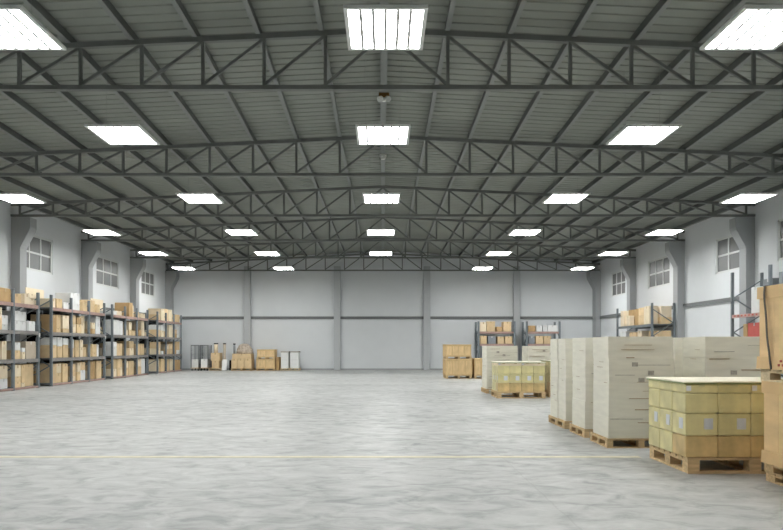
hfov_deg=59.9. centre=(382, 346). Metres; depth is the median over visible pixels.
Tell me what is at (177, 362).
cardboard box
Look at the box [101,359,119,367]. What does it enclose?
cardboard box
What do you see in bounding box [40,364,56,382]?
cardboard box
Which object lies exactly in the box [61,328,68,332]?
cardboard box
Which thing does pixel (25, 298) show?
cardboard box
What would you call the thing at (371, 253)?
diffuser
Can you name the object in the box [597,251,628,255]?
ceiling light
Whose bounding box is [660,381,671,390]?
cardboard box
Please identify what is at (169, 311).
cardboard box
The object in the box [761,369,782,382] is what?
wooden pallet
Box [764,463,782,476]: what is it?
wooden pallet
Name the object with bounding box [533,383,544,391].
cardboard box
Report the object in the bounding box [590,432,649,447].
wooden pallet
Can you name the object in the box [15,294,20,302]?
cardboard box
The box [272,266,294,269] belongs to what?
ceiling light
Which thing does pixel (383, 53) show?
roof purlin
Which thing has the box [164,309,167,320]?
cardboard box
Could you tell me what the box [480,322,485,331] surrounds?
cardboard box
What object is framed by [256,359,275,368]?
crate
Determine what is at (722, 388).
cardboard box
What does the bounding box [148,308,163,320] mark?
cardboard box
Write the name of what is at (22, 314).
cardboard box
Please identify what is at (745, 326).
cardboard box
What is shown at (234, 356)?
cardboard box
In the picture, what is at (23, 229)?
column
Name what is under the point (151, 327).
cardboard box
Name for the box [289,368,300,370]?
wooden pallet
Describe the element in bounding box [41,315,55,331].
cardboard box
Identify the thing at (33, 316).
cardboard box
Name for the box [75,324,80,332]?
cardboard box
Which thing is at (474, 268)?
diffuser
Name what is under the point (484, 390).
wooden pallet
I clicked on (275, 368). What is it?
wooden pallet
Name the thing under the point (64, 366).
cardboard box
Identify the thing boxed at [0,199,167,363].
wall
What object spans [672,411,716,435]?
cardboard box
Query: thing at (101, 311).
cardboard box
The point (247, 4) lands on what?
roof beam
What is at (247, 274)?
column
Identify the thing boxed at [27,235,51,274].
window
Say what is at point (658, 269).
window
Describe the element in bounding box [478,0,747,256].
roof purlin
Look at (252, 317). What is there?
trim
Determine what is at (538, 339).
cardboard box
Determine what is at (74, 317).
cardboard box
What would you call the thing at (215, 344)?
cardboard tube
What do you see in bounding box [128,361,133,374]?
cardboard box
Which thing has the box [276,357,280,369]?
cardboard box
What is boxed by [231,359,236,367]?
cardboard box
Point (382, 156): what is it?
smoke detector
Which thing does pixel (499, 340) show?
cardboard box
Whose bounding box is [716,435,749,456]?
cardboard box
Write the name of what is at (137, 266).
column
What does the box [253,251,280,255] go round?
ceiling light
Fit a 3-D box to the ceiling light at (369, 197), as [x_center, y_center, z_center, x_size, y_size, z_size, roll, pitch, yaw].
[-0.035,-4.359,16.950,0.924,1.337,1.060,0,0,0]
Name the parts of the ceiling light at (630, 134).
frame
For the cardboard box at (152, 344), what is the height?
0.298 m
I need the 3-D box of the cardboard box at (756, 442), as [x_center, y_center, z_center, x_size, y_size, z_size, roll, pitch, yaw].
[3.648,0.947,6.600,0.310,0.205,0.298,0,0,0]
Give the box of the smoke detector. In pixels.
[379,154,386,159]
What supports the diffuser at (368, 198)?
attached to the ceiling light at (369, 197)
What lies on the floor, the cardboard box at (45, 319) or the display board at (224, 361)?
the display board at (224, 361)
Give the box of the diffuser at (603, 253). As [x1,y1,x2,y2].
[601,252,625,254]
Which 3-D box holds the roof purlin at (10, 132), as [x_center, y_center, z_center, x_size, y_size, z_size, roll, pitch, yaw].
[-7.887,-4.577,15.380,0.293,0.157,40.721,0,0,-1]
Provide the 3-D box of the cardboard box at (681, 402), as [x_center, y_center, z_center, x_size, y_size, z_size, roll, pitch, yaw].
[3.023,0.533,6.600,0.310,0.192,0.298,0,0,0]
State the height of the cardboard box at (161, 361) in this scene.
0.578 m
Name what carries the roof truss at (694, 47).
attached to the wall at (66, 237)
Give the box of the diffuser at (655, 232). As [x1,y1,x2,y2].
[648,230,682,234]
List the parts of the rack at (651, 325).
post, post, post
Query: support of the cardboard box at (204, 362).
on the roll cage at (207, 349)
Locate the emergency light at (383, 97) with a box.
[377,92,390,101]
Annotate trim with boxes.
[182,316,243,318]
[251,316,333,318]
[341,316,423,318]
[430,316,512,318]
[520,316,592,318]
[600,313,620,318]
[683,296,738,307]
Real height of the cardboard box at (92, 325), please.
0.218 m
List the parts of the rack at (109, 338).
panel, post, panel, post, post, post, post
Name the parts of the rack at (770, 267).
post, post, post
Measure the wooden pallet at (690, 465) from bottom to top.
0.150 m
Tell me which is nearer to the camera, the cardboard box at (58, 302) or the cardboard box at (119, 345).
the cardboard box at (58, 302)
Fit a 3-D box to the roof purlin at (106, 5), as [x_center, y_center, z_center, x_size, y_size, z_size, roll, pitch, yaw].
[-3.926,-4.768,15.380,0.222,0.151,40.720,0,0,0]
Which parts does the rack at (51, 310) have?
panel, panel, post, post, post, post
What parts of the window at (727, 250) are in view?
pane, pane, pane, pane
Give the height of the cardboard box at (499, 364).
0.054 m
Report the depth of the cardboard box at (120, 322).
26.45 m
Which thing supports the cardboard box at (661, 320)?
on the rack at (651, 325)
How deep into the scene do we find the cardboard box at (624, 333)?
28.55 m
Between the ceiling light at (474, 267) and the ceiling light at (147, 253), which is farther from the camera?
the ceiling light at (474, 267)
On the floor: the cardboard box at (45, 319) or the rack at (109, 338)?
the rack at (109, 338)
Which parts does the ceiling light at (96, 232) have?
frame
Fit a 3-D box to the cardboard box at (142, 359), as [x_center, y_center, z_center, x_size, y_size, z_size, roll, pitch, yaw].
[-10.610,0.810,28.938,0.762,0.638,0.586,0,0,0]
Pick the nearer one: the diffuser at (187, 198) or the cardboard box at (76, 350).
the diffuser at (187, 198)
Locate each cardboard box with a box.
[0,288,10,301]
[0,341,6,359]
[0,364,32,385]
[0,365,7,378]
[0,379,6,388]
[2,310,19,320]
[2,315,7,324]
[2,325,7,329]
[6,341,35,358]
[7,342,19,349]
[7,350,19,358]
[7,376,20,381]
[7,382,20,387]
[8,321,19,330]
[8,365,20,376]
[15,293,29,303]
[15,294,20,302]
[20,312,25,321]
[20,322,25,330]
[20,352,24,358]
[21,365,24,382]
[25,287,43,297]
[26,321,34,330]
[30,298,34,304]
[31,314,60,328]
[32,363,60,372]
[33,371,35,382]
[35,298,54,306]
[40,337,56,344]
[40,337,61,345]
[40,345,56,357]
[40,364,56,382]
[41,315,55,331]
[53,298,61,307]
[55,293,75,309]
[57,346,61,357]
[57,373,60,382]
[59,362,84,369]
[61,315,68,328]
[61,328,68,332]
[61,363,67,381]
[62,302,68,308]
[62,338,67,344]
[62,345,67,357]
[65,315,75,323]
[69,324,75,332]
[69,363,80,371]
[73,361,100,378]
[74,340,78,347]
[74,348,78,356]
[74,361,94,378]
[75,293,79,303]
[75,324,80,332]
[75,372,80,380]
[76,316,83,322]
[76,318,80,323]
[79,302,86,310]
[79,340,82,347]
[79,348,82,356]
[80,300,94,311]
[80,370,84,379]
[81,323,83,332]
[83,344,96,352]
[83,347,85,356]
[84,316,99,323]
[90,298,102,309]
[90,322,94,328]
[95,304,99,312]
[95,324,99,333]
[99,348,102,355]
[100,310,116,314]
[100,343,121,355]
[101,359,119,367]
[102,321,122,334]
[106,319,118,334]
[106,342,116,346]
[106,347,116,355]
[106,359,116,368]
[106,369,116,376]
[113,341,133,347]
[115,303,132,316]
[122,348,129,355]
[122,359,140,366]
[123,322,131,329]
[126,321,143,335]
[126,358,144,373]
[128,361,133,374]
[134,344,139,354]
[134,366,140,373]
[140,344,143,354]
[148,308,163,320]
[149,314,159,319]
[149,325,159,329]
[149,330,159,336]
[149,359,163,371]
[149,360,158,371]
[150,342,159,348]
[150,349,159,354]
[160,344,168,348]
[161,342,178,349]
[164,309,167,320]
[164,359,168,370]
[167,325,172,336]
[168,310,171,321]
[169,359,172,370]
[172,315,179,322]
[175,360,179,369]
[192,359,197,367]
[201,359,209,367]
[211,353,222,360]
[212,361,221,367]
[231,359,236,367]
[232,354,253,358]
[237,359,243,367]
[244,359,253,367]
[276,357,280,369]
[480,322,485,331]
[480,336,486,343]
[486,321,494,331]
[487,336,495,343]
[495,327,501,331]
[496,337,503,343]
[496,363,509,365]
[496,365,509,373]
[496,374,509,382]
[496,383,509,391]
[501,322,510,331]
[504,336,511,343]
[509,366,520,373]
[509,374,520,382]
[509,383,520,391]
[510,363,520,365]
[521,363,532,365]
[521,366,532,373]
[521,374,532,382]
[521,383,532,391]
[528,326,534,331]
[528,336,534,343]
[533,363,544,365]
[533,366,544,373]
[533,374,544,382]
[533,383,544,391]
[535,326,541,331]
[535,336,542,343]
[542,325,546,331]
[543,336,550,343]
[547,325,556,331]
[547,365,550,372]
[547,373,550,381]
[620,331,637,336]
[621,311,628,325]
[627,316,633,325]
[629,309,638,324]
[629,332,637,336]
[638,315,643,324]
[638,331,648,336]
[639,307,643,315]
[644,306,657,324]
[649,331,670,336]
[649,380,659,388]
[649,388,660,407]
[649,405,660,427]
[649,425,661,447]
[658,306,671,316]
[658,317,671,323]
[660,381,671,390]
[660,389,673,409]
[660,408,673,431]
[660,429,673,451]
[672,383,717,392]
[672,391,717,412]
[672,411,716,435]
[672,432,716,456]
[716,393,749,412]
[716,413,749,435]
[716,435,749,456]
[717,384,750,392]
[743,324,747,336]
[748,322,759,336]
[749,393,763,412]
[749,413,763,435]
[749,435,763,456]
[750,384,760,392]
[751,286,762,312]
[756,284,782,369]
[761,381,782,467]
[763,278,778,286]
[779,271,782,283]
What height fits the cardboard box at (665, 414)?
0.211 m
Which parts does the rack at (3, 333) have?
post, post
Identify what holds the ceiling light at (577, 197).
hanging from the ceiling
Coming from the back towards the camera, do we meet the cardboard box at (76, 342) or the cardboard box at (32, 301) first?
the cardboard box at (76, 342)
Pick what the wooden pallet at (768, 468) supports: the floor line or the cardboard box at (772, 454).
the cardboard box at (772, 454)
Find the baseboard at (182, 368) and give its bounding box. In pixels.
[182,368,442,369]
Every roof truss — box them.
[0,29,782,90]
[0,136,782,176]
[10,185,755,216]
[81,217,684,241]
[130,237,635,258]
[166,253,599,270]
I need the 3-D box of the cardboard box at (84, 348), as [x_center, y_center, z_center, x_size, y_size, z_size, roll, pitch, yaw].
[-10.547,0.175,23.250,0.711,0.328,0.248,0,0,0]
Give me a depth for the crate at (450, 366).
25.72 m
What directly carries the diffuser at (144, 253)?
attached to the ceiling light at (147, 253)
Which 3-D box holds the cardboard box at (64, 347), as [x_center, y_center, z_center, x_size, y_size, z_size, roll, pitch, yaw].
[-10.633,0.135,21.880,0.858,0.408,0.357,0,0,0]
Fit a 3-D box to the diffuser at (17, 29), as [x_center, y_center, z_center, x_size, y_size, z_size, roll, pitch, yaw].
[-4.400,-3.709,7.930,0.832,0.018,0.968,0,0,0]
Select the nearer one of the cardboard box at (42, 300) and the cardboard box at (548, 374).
the cardboard box at (548, 374)
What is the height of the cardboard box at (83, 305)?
0.318 m
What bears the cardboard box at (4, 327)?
on the rack at (3, 333)
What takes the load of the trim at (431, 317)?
attached to the wall at (365, 343)
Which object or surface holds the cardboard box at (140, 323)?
on the rack at (109, 338)
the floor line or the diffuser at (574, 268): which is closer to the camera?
the floor line
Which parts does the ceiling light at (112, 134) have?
frame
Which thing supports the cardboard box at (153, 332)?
on the rack at (156, 322)
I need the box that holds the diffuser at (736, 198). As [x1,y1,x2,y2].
[723,195,772,202]
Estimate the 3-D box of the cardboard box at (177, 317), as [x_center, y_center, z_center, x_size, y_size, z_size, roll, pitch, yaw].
[-10.463,-1.410,33.798,0.567,0.378,0.517,0,0,0]
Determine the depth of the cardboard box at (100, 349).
25.61 m
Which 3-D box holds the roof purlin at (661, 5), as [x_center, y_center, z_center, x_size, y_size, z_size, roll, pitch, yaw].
[3.946,-4.767,15.380,0.182,0.149,40.720,0,0,0]
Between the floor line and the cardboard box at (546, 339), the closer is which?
the floor line
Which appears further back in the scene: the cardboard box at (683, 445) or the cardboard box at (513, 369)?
the cardboard box at (513, 369)
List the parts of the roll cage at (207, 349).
panel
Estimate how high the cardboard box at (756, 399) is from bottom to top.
0.192 m
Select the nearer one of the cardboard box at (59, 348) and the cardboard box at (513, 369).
the cardboard box at (513, 369)
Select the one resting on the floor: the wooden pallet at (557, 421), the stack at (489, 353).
the wooden pallet at (557, 421)
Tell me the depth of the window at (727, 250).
22.39 m
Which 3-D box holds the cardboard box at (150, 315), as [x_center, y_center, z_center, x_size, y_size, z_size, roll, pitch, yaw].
[-10.465,-1.350,30.931,0.503,0.258,0.339,0,0,0]
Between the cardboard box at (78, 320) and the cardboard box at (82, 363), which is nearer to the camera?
the cardboard box at (78, 320)
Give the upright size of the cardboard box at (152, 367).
0.538 m
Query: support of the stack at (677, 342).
on the wooden pallet
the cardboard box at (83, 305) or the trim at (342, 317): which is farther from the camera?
the trim at (342, 317)
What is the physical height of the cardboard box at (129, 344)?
0.288 m
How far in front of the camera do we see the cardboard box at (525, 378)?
15.92 m
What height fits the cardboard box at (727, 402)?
0.192 m
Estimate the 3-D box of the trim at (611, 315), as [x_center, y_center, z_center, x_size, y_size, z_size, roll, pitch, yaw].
[11.250,-1.535,32.955,0.060,0.140,4.490,0,0,0]
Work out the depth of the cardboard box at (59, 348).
21.45 m
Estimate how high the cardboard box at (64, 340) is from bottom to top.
0.208 m
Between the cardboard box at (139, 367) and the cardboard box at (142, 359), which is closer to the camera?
the cardboard box at (139, 367)
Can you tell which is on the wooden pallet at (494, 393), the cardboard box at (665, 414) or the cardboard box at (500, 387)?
the cardboard box at (500, 387)
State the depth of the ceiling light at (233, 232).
21.97 m
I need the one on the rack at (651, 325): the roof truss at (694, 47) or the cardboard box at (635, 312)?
the cardboard box at (635, 312)
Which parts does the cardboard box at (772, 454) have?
lid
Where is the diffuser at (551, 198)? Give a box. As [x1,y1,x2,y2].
[545,195,585,202]
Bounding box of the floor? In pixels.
[0,370,782,529]
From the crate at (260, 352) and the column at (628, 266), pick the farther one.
the crate at (260, 352)
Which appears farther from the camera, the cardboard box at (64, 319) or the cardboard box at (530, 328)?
the cardboard box at (530, 328)
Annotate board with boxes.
[222,359,226,370]
[491,361,545,362]
[646,377,782,383]
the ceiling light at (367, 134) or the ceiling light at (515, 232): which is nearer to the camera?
the ceiling light at (367, 134)
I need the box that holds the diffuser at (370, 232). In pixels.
[368,230,393,234]
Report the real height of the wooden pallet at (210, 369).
0.130 m
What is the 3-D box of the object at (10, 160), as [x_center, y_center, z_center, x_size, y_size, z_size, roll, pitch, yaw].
[-8.874,-4.529,15.380,0.318,0.158,40.722,0,0,-1]
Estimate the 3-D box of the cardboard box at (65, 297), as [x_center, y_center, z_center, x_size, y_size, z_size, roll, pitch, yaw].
[-10.475,-1.500,22.432,0.524,0.558,0.355,0,0,0]
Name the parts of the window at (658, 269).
pane, pane, pane, pane, pane, pane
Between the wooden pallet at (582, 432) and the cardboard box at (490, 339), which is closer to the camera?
the wooden pallet at (582, 432)
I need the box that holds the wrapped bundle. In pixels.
[236,344,252,353]
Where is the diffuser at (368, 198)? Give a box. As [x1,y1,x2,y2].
[365,195,398,202]
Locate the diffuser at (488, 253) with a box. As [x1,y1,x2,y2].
[487,252,510,254]
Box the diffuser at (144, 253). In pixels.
[140,252,164,254]
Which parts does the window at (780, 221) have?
pane, pane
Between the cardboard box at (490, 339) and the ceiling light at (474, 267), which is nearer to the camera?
the ceiling light at (474, 267)
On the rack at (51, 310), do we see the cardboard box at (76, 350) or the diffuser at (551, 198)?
the cardboard box at (76, 350)
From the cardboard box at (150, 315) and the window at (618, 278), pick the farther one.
the window at (618, 278)
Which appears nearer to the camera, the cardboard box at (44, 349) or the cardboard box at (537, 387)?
the cardboard box at (537, 387)
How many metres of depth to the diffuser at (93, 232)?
21.97 m
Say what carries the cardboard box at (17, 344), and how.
on the cardboard box at (17, 352)
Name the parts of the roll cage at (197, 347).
panel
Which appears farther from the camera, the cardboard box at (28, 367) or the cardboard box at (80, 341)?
the cardboard box at (80, 341)
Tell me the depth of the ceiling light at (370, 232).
21.97 m
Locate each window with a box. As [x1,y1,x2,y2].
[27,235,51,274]
[96,256,117,288]
[141,270,154,296]
[612,270,624,296]
[648,256,669,288]
[716,235,738,273]
[778,218,782,260]
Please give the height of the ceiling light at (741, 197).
0.922 m
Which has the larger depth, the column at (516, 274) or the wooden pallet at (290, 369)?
the column at (516, 274)
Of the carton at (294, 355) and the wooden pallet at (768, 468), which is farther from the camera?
the carton at (294, 355)
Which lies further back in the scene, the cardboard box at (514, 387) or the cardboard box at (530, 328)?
the cardboard box at (530, 328)
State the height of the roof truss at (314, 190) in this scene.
0.950 m
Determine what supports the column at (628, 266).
attached to the wall at (702, 283)
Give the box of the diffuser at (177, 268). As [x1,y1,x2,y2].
[173,267,194,269]
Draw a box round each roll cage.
[191,345,202,370]
[200,345,211,370]
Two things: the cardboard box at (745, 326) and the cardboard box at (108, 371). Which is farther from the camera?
the cardboard box at (108, 371)
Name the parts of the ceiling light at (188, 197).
frame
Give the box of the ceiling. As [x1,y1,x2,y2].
[0,0,782,260]
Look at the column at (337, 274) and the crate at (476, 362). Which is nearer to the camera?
the crate at (476, 362)
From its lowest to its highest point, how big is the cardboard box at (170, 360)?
0.548 m
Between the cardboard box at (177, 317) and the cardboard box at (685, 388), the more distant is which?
the cardboard box at (177, 317)
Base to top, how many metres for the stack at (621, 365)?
1.211 m
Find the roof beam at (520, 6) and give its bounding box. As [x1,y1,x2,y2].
[421,0,526,254]
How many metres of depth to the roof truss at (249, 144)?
15.68 m
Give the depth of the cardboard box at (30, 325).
19.63 m
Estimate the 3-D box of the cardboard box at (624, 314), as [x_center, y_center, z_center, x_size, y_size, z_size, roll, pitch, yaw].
[10.480,-1.200,28.950,0.604,0.659,0.400,0,0,0]
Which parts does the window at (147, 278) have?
pane, pane, pane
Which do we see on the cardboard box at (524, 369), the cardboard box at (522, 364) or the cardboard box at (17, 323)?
the cardboard box at (522, 364)
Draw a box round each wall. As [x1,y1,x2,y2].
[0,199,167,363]
[168,252,597,367]
[598,189,782,377]
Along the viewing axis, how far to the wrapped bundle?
34.58 m
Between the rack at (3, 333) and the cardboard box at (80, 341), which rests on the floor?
the rack at (3, 333)
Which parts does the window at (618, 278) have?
pane, pane, pane, pane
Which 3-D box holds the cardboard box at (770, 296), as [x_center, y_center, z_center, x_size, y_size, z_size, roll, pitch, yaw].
[3.950,-0.173,5.575,1.195,0.736,1.114,0,0,0]
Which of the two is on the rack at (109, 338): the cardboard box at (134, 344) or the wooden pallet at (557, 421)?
the cardboard box at (134, 344)
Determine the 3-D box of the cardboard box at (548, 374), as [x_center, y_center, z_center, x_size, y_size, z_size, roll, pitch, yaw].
[4.122,0.737,16.410,0.273,0.211,0.288,0,0,0]
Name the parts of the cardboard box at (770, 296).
lid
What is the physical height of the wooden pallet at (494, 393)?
0.150 m
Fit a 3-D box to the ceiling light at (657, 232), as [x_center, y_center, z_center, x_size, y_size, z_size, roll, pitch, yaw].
[9.100,-4.151,22.000,0.924,0.922,1.060,0,0,0]
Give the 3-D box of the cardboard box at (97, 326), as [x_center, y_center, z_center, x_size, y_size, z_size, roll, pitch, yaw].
[-10.613,-0.640,24.321,0.852,0.358,0.373,0,0,0]
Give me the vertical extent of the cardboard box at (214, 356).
0.399 m
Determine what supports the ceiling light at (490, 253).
hanging from the ceiling
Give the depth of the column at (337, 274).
35.53 m
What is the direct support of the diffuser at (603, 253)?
attached to the ceiling light at (605, 253)
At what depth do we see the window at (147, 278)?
32.80 m
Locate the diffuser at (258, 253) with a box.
[255,252,278,254]
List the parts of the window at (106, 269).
pane, pane, pane, pane, pane, pane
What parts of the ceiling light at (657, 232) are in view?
frame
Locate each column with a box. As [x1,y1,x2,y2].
[11,217,36,363]
[81,242,100,360]
[130,259,145,343]
[165,271,178,358]
[244,266,250,369]
[334,266,340,369]
[424,266,429,369]
[513,266,519,360]
[587,271,600,337]
[620,259,635,330]
[665,242,684,337]
[729,217,754,336]
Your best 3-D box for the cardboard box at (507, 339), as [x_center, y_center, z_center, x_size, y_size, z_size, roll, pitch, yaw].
[6.375,-0.350,34.750,0.370,0.379,0.604,0,0,0]
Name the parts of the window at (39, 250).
pane, pane, pane, pane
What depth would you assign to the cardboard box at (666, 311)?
25.72 m
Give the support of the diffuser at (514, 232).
attached to the ceiling light at (515, 232)
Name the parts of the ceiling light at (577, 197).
frame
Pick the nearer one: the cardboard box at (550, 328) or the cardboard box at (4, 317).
the cardboard box at (4, 317)
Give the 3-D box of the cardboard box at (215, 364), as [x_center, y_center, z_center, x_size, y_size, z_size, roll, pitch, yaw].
[-8.500,0.884,34.775,0.360,0.369,0.654,0,0,0]
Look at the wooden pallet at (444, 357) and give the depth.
25.72 m
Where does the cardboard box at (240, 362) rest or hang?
on the wooden pallet at (232, 369)
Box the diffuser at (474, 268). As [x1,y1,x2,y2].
[473,267,491,269]
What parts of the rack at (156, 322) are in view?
post, post, post, post, post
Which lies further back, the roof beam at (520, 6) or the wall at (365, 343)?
the wall at (365, 343)
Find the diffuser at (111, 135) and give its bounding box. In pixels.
[89,127,155,143]
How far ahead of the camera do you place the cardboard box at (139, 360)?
28.14 m
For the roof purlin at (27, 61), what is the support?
attached to the ceiling
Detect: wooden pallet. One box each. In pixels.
[209,368,221,370]
[231,368,254,370]
[256,357,275,358]
[256,368,275,370]
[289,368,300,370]
[443,356,471,358]
[443,374,471,378]
[481,387,492,392]
[491,390,545,397]
[549,415,571,428]
[569,423,592,437]
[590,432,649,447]
[650,444,765,473]
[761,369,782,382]
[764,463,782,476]
[766,472,782,485]
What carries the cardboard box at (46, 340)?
on the cardboard box at (44, 349)
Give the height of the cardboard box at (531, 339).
0.379 m
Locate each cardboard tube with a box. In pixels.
[214,343,217,352]
[223,343,225,358]
[233,343,235,353]
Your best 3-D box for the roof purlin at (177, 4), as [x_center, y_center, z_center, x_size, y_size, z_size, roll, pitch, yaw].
[-2.942,-4.816,15.380,0.190,0.149,40.720,0,0,0]
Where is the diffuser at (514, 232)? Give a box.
[510,230,539,234]
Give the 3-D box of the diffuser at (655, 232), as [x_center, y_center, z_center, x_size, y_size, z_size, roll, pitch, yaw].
[9.100,-3.709,22.000,0.832,0.018,0.968,0,0,0]
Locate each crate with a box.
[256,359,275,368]
[257,349,276,356]
[443,344,470,355]
[443,359,471,374]
[472,358,481,374]
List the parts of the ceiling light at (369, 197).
frame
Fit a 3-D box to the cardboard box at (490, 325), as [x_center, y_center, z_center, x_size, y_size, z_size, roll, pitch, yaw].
[5.470,-1.040,34.750,0.420,0.519,0.604,0,0,0]
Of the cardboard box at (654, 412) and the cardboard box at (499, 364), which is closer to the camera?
the cardboard box at (654, 412)
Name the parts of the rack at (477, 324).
post, post, post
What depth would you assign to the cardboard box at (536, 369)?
15.92 m
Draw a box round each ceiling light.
[0,0,65,49]
[0,193,46,202]
[80,205,121,235]
[84,72,159,144]
[137,251,168,255]
[170,266,196,269]
[175,153,223,202]
[223,229,258,235]
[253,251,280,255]
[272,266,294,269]
[343,5,427,49]
[355,124,410,144]
[362,145,400,202]
[366,229,394,235]
[369,251,392,255]
[471,266,493,269]
[485,251,512,255]
[507,229,542,235]
[542,153,590,202]
[569,266,595,269]
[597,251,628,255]
[606,72,681,144]
[644,205,685,235]
[700,0,782,49]
[719,193,778,202]
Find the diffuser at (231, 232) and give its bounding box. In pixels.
[226,230,255,234]
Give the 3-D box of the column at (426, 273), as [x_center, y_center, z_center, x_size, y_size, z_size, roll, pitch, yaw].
[2.300,-1.510,35.640,0.340,5.420,0.220,0,0,0]
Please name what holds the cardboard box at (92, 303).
on the rack at (51, 310)
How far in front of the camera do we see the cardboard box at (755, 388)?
6.45 m
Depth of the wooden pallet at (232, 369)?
34.35 m
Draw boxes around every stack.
[482,346,517,388]
[522,346,550,361]
[550,339,558,417]
[558,339,572,420]
[572,338,593,428]
[593,337,672,437]
[673,338,682,376]
[683,337,760,376]
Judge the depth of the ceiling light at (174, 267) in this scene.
31.90 m
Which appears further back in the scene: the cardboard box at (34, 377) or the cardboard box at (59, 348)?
the cardboard box at (59, 348)
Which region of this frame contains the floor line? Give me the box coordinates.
[0,456,640,457]
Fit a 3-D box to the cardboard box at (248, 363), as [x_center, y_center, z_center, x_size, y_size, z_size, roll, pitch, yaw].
[-6.840,0.840,34.790,0.360,0.479,0.824,0,0,0]
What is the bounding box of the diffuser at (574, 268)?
[571,267,592,269]
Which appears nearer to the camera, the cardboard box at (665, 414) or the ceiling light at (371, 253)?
the cardboard box at (665, 414)
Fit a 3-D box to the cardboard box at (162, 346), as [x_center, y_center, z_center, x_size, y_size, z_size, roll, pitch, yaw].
[-10.564,-0.010,32.161,0.742,0.218,0.460,0,0,0]
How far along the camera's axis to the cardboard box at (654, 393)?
7.18 m
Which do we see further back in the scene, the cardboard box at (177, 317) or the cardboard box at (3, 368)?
the cardboard box at (177, 317)
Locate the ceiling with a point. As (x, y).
(454, 112)
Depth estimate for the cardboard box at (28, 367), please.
19.63 m
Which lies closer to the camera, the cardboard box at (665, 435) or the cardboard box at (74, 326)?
the cardboard box at (665, 435)
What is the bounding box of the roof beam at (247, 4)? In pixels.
[242,0,344,254]
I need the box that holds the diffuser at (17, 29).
[0,10,59,47]
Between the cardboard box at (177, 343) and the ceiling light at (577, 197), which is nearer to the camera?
the ceiling light at (577, 197)
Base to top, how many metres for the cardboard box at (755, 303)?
0.719 m
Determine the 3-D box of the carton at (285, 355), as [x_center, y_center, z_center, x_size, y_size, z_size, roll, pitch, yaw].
[-4.980,0.646,34.800,0.404,0.865,0.740,0,0,0]
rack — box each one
[0,289,39,391]
[26,295,105,385]
[92,304,148,378]
[139,311,181,373]
[475,321,515,357]
[522,321,560,345]
[616,303,674,337]
[731,264,782,376]
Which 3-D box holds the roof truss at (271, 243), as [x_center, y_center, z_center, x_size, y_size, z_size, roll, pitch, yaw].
[0.000,-4.420,30.300,22.524,0.950,0.090,0,0,0]
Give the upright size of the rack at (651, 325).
2.860 m
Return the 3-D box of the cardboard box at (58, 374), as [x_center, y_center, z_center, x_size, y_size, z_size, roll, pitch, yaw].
[-10.627,0.975,21.476,0.777,0.308,0.346,0,0,0]
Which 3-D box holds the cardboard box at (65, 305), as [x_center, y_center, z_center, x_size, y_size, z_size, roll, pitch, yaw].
[-10.419,-1.330,21.868,0.462,0.218,0.357,0,0,0]
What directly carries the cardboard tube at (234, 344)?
on the cardboard box at (234, 356)
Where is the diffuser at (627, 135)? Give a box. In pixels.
[610,127,676,143]
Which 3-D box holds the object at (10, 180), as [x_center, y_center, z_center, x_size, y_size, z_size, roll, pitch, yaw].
[-9.861,-4.481,15.380,0.343,0.160,40.722,0,0,-1]
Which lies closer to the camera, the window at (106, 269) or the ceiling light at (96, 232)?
the ceiling light at (96, 232)
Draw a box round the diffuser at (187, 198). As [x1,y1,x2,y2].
[180,195,220,202]
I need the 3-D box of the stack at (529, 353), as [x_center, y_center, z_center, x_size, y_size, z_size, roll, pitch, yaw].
[4.266,0.529,18.532,0.819,1.116,0.772,0,0,0]
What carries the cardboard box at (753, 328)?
on the rack at (770, 267)
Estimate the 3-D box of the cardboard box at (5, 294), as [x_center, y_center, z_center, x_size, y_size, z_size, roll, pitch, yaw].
[-10.499,-1.400,18.307,0.678,0.358,0.546,0,0,0]
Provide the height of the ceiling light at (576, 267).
0.909 m
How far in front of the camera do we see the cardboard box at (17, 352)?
18.86 m
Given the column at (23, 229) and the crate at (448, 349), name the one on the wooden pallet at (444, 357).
the crate at (448, 349)
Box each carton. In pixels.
[281,351,289,367]
[290,351,299,367]
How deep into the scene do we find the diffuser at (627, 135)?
11.88 m
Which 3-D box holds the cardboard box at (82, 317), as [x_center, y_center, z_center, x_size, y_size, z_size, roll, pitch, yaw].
[-10.638,-0.940,23.177,0.772,0.238,0.379,0,0,0]
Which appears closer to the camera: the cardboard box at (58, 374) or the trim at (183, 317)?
the cardboard box at (58, 374)
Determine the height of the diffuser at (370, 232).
0.018 m
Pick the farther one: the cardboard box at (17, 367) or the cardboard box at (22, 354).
the cardboard box at (22, 354)
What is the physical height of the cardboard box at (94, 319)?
0.268 m
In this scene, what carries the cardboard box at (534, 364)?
on the cardboard box at (536, 369)
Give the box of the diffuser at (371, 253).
[370,252,390,254]
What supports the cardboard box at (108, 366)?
on the cardboard box at (108, 371)
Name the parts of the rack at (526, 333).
post, post, post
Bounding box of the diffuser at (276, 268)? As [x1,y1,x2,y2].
[274,267,292,269]
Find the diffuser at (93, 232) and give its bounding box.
[83,230,117,234]
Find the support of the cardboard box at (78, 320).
on the cardboard box at (78, 326)
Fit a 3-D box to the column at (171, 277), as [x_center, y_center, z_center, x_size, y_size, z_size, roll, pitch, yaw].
[-10.990,-1.367,35.475,0.580,5.135,0.550,0,0,0]
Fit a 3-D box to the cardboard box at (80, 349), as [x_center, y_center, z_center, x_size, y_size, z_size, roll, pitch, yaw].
[-10.598,0.180,22.972,0.845,0.318,0.218,0,0,0]
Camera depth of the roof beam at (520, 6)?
13.08 m

